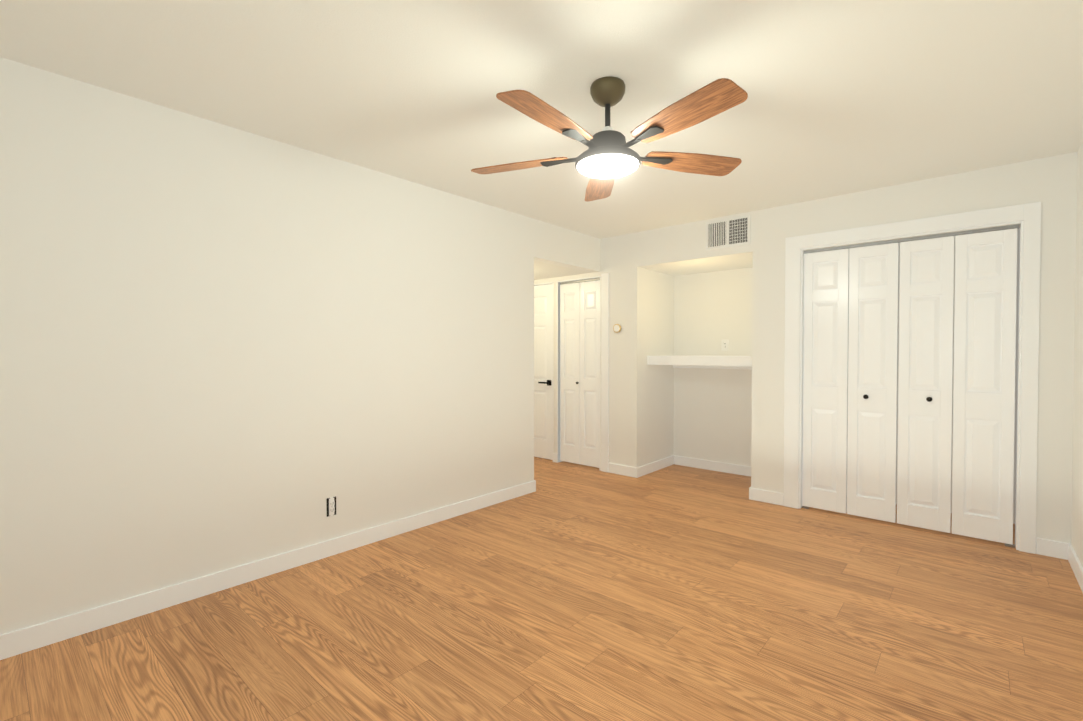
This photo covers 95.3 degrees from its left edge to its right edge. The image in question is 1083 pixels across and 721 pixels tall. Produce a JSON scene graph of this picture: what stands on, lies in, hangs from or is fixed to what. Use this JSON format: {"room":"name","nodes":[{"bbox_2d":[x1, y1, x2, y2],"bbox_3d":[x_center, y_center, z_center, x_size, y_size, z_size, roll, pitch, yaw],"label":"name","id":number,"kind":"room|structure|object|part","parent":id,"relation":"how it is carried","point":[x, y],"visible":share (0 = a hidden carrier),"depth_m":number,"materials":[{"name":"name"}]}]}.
{"room":"empty bedroom","nodes":[
{"label":"empty bedroom","id":0,"kind":"room"},
{"bbox_2d":[0,57,600,634],"bbox_3d":[-1.081,-0.026,3.357,0.120,2.440,5.020,1,1,41],"label":"wall","id":1,"kind":"structure","parent":0,"point":[222,347],"depth_m":2.59,"materials":[{"name":"white paint"}]},
{"bbox_2d":[0,480,535,659],"bbox_3d":[-1.331,1.149,2.991,0.017,0.100,3.870,1,1,41],"label":"baseboard","id":2,"kind":"structure","parent":1,"relation":"attached to","point":[26,639],"depth_m":2.58,"materials":[{"name":"white wood"}]},
{"bbox_2d":[329,497,334,516],"bbox_3d":[-1.290,0.899,3.036,0.009,0.120,0.034,1,1,41],"label":"outlet","id":3,"kind":"object","parent":1,"relation":"attached to","point":[331,506],"visible":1,"depth_m":3.03,"materials":[{"name":"white plastic"}]},
{"bbox_2d":[327,497,335,516],"bbox_3d":[-1.289,0.899,3.036,0.010,0.112,0.060,1,1,41],"label":"electrical outlet slots on the left wall","id":4,"kind":"object","parent":3,"relation":"attached to","point":[328,506],"visible":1,"depth_m":3.02,"materials":[{"name":"black plastic"}]},
{"bbox_2d":[0,457,1082,720],"bbox_3d":[-0.176,1.226,3.248,5.650,0.060,6.020,1,1,41],"label":"floor","id":5,"kind":"structure","parent":0,"point":[568,591],"depth_m":2.23,"materials":[{"name":"brown wood"}]},
{"bbox_2d":[0,0,1082,238],"bbox_3d":[0.285,-1.269,2.217,3.650,0.080,5.140,1,1,41],"label":"ceiling","id":6,"kind":"structure","parent":0,"point":[848,96],"depth_m":2.17,"materials":[{"name":"white paint"}]},
{"bbox_2d":[471,76,747,201],"bbox_3d":[0.275,-1.033,2.175,1.290,0.389,1.249,1,1,41],"label":"ceiling fan","id":7,"kind":"object","parent":6,"relation":"hanging from","point":[606,158],"visible":1,"depth_m":2.11,"materials":[{"name":"brown wood"}]},
{"bbox_3d":[-0.102,-0.930,2.360,0.482,0.034,0.148,0,1,21],"label":"blade","id":8,"kind":"part","parent":7,"relation":"part of","materials":[{"name":"brown wood"}]},
{"bbox_3d":[0.033,-0.923,1.880,0.148,0.034,0.482,1,1,39],"label":"blade","id":9,"kind":"part","parent":7,"relation":"part of","materials":[{"name":"brown wood"}]},
{"bbox_3d":[0.313,-0.935,2.636,0.148,0.034,0.482,0,1,3],"label":"blade","id":10,"kind":"part","parent":7,"relation":"part of","materials":[{"name":"brown wood"}]},
{"bbox_3d":[0.296,-1.010,2.211,0.290,0.277,0.290,1,1,41],"label":"motor","id":11,"kind":"part","parent":7,"relation":"part of","materials":[{"name":"grey metal"}]},
{"bbox_3d":[0.531,-0.922,1.860,0.148,0.034,0.482,-1,1,-33],"label":"blade","id":12,"kind":"part","parent":7,"relation":"part of","materials":[{"name":"brown wood"}]},
{"bbox_3d":[0.704,-0.930,2.327,0.482,0.034,0.148,0,1,-15],"label":"blade","id":13,"kind":"part","parent":7,"relation":"part of","materials":[{"name":"brown wood"}]},
{"bbox_2d":[534,261,590,279],"bbox_3d":[-0.703,-0.987,5.287,1.880,0.100,1.600,1,1,41],"label":"ceiling","id":14,"kind":"structure","parent":0,"point":[542,270],"depth_m":5.19,"materials":[{"name":"white paint"}]},
{"bbox_2d":[534,152,1077,542],"bbox_3d":[1.146,-0.050,4.822,5.530,2.440,0.120,1,1,41],"label":"wall","id":15,"kind":"structure","parent":0,"point":[1049,184],"depth_m":3.83,"materials":[{"name":"white paint"}]},
{"bbox_2d":[534,284,552,459],"bbox_3d":[-0.166,0.130,5.910,0.798,2.022,0.093,1,1,41],"label":"hall door","id":16,"kind":"structure","parent":15,"relation":"in","point":[543,371],"depth_m":5.76,"materials":[{"name":"white paint"}]},
{"bbox_3d":[0.053,0.257,5.699,0.187,0.120,0.062,1,1,41],"label":"handle","id":17,"kind":"part","parent":16,"relation":"part of","materials":[{"name":"black metal"}]},
{"bbox_2d":[534,282,553,452],"bbox_3d":[-0.134,0.127,5.947,0.829,2.052,0.124,1,1,41],"label":"door frame","id":18,"kind":"structure","parent":15,"relation":"attached to","point":[553,352],"depth_m":5.63,"materials":[{"name":"white wood"}]},
{"bbox_2d":[560,278,599,467],"bbox_3d":[0.420,0.132,5.423,0.564,2.021,0.067,1,1,41],"label":"bifold door","id":19,"kind":"structure","parent":15,"relation":"in","point":[579,365],"depth_m":5.42,"materials":[{"name":"white paint"}]},
{"bbox_3d":[0.431,-0.868,5.419,0.564,0.021,0.028,1,1,41],"label":"rail","id":20,"kind":"part","parent":19,"relation":"part of","materials":[{"name":"silver metal"}]},
{"bbox_2d":[557,273,608,471],"bbox_3d":[0.474,0.125,5.404,0.700,2.072,0.138,1,1,41],"label":"door frame","id":21,"kind":"structure","parent":15,"relation":"attached to","point":[604,380],"depth_m":5.16,"materials":[{"name":"white wood"}]},
{"bbox_2d":[613,324,620,332],"bbox_3d":[0.774,-0.328,5.045,0.088,0.088,0.029,1,1,41],"label":"thermostat","id":22,"kind":"object","parent":15,"relation":"attached to","point":[616,328],"visible":0.98,"depth_m":5.03,"materials":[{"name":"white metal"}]},
{"bbox_2d":[608,463,631,476],"bbox_3d":[0.821,1.117,5.039,0.320,0.100,0.015,1,1,41],"label":"baseboard","id":23,"kind":"structure","parent":15,"relation":"attached to","point":[624,470],"depth_m":5.04,"materials":[{"name":"white wood"}]},
{"bbox_2d":[632,455,675,477],"bbox_3d":[1.206,1.114,5.212,0.015,0.100,0.783,1,1,41],"label":"baseboard","id":24,"kind":"structure","parent":15,"relation":"attached to","point":[640,471],"depth_m":5.16,"materials":[{"name":"white wood"}]},
{"bbox_2d":[706,214,749,249],"bbox_3d":[1.619,-1.111,4.301,0.385,0.250,0.012,1,1,41],"label":"air vent","id":25,"kind":"object","parent":15,"relation":"in","point":[728,232],"visible":1,"depth_m":4.29,"materials":[{"name":"silver metal"}]},
{"bbox_2d":[749,487,767,499],"bbox_3d":[2.026,1.126,4.491,0.015,0.100,0.783,1,1,41],"label":"baseboard","id":26,"kind":"structure","parent":15,"relation":"attached to","point":[753,492],"depth_m":4.16,"materials":[{"name":"white wood"}]},
{"bbox_2d":[802,224,1019,547],"bbox_3d":[2.558,0.161,3.545,1.238,2.059,0.068,1,1,41],"label":"bifold closet door","id":27,"kind":"structure","parent":15,"relation":"in","point":[851,292],"depth_m":3.48,"materials":[{"name":"white paint"}]},
{"bbox_3d":[2.542,0.268,3.537,0.404,0.039,0.033,1,1,41],"label":"knob","id":28,"kind":"part","parent":27,"relation":"part of","materials":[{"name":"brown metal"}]},
{"bbox_2d":[783,202,1040,553],"bbox_3d":[2.558,0.104,3.571,1.453,2.172,0.138,1,1,41],"label":"trim","id":29,"kind":"structure","parent":15,"relation":"attached to","point":[1029,214],"depth_m":3.20,"materials":[{"name":"white wood"}]},
{"bbox_2d":[643,228,1019,523],"bbox_3d":[2.364,-0.042,4.363,3.092,2.440,0.800,1,1,41],"label":"wall","id":30,"kind":"structure","parent":0,"point":[700,308],"depth_m":5.19,"materials":[{"name":"white paint"}]},
{"bbox_2d":[647,356,751,369],"bbox_3d":[1.696,0.022,4.925,1.106,0.137,0.599,1,1,41],"label":"shelf","id":31,"kind":"object","parent":30,"relation":"attached to","point":[724,362],"visible":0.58,"depth_m":4.75,"materials":[{"name":"white wood"}]},
{"bbox_2d":[676,456,750,476],"bbox_3d":[1.890,1.115,5.163,1.108,0.100,0.013,1,1,41],"label":"baseboard","id":32,"kind":"structure","parent":30,"relation":"attached to","point":[680,460],"depth_m":5.21,"materials":[{"name":"white wood"}]},
{"bbox_2d":[721,340,728,350],"bbox_3d":[1.905,-0.160,5.131,0.072,0.116,0.010,1,1,41],"label":"outlet","id":33,"kind":"object","parent":30,"relation":"attached to","point":[725,345],"visible":1,"depth_m":5.13,"materials":[{"name":"white plastic"}]},
{"bbox_2d":[1071,142,1082,566],"bbox_3d":[1.610,0.010,1.072,0.120,2.440,5.140,1,1,41],"label":"wall","id":34,"kind":"structure","parent":0,"point":[1077,509],"depth_m":2.82,"materials":[{"name":"white paint"}]},
{"bbox_2d":[1060,542,1082,592],"bbox_3d":[1.559,1.179,1.135,0.015,0.100,4.900,1,1,41],"label":"baseboard","id":35,"kind":"structure","parent":34,"relation":"attached to","point":[1067,552],"depth_m":2.82,"materials":[{"name":"white wood"}]}
]}

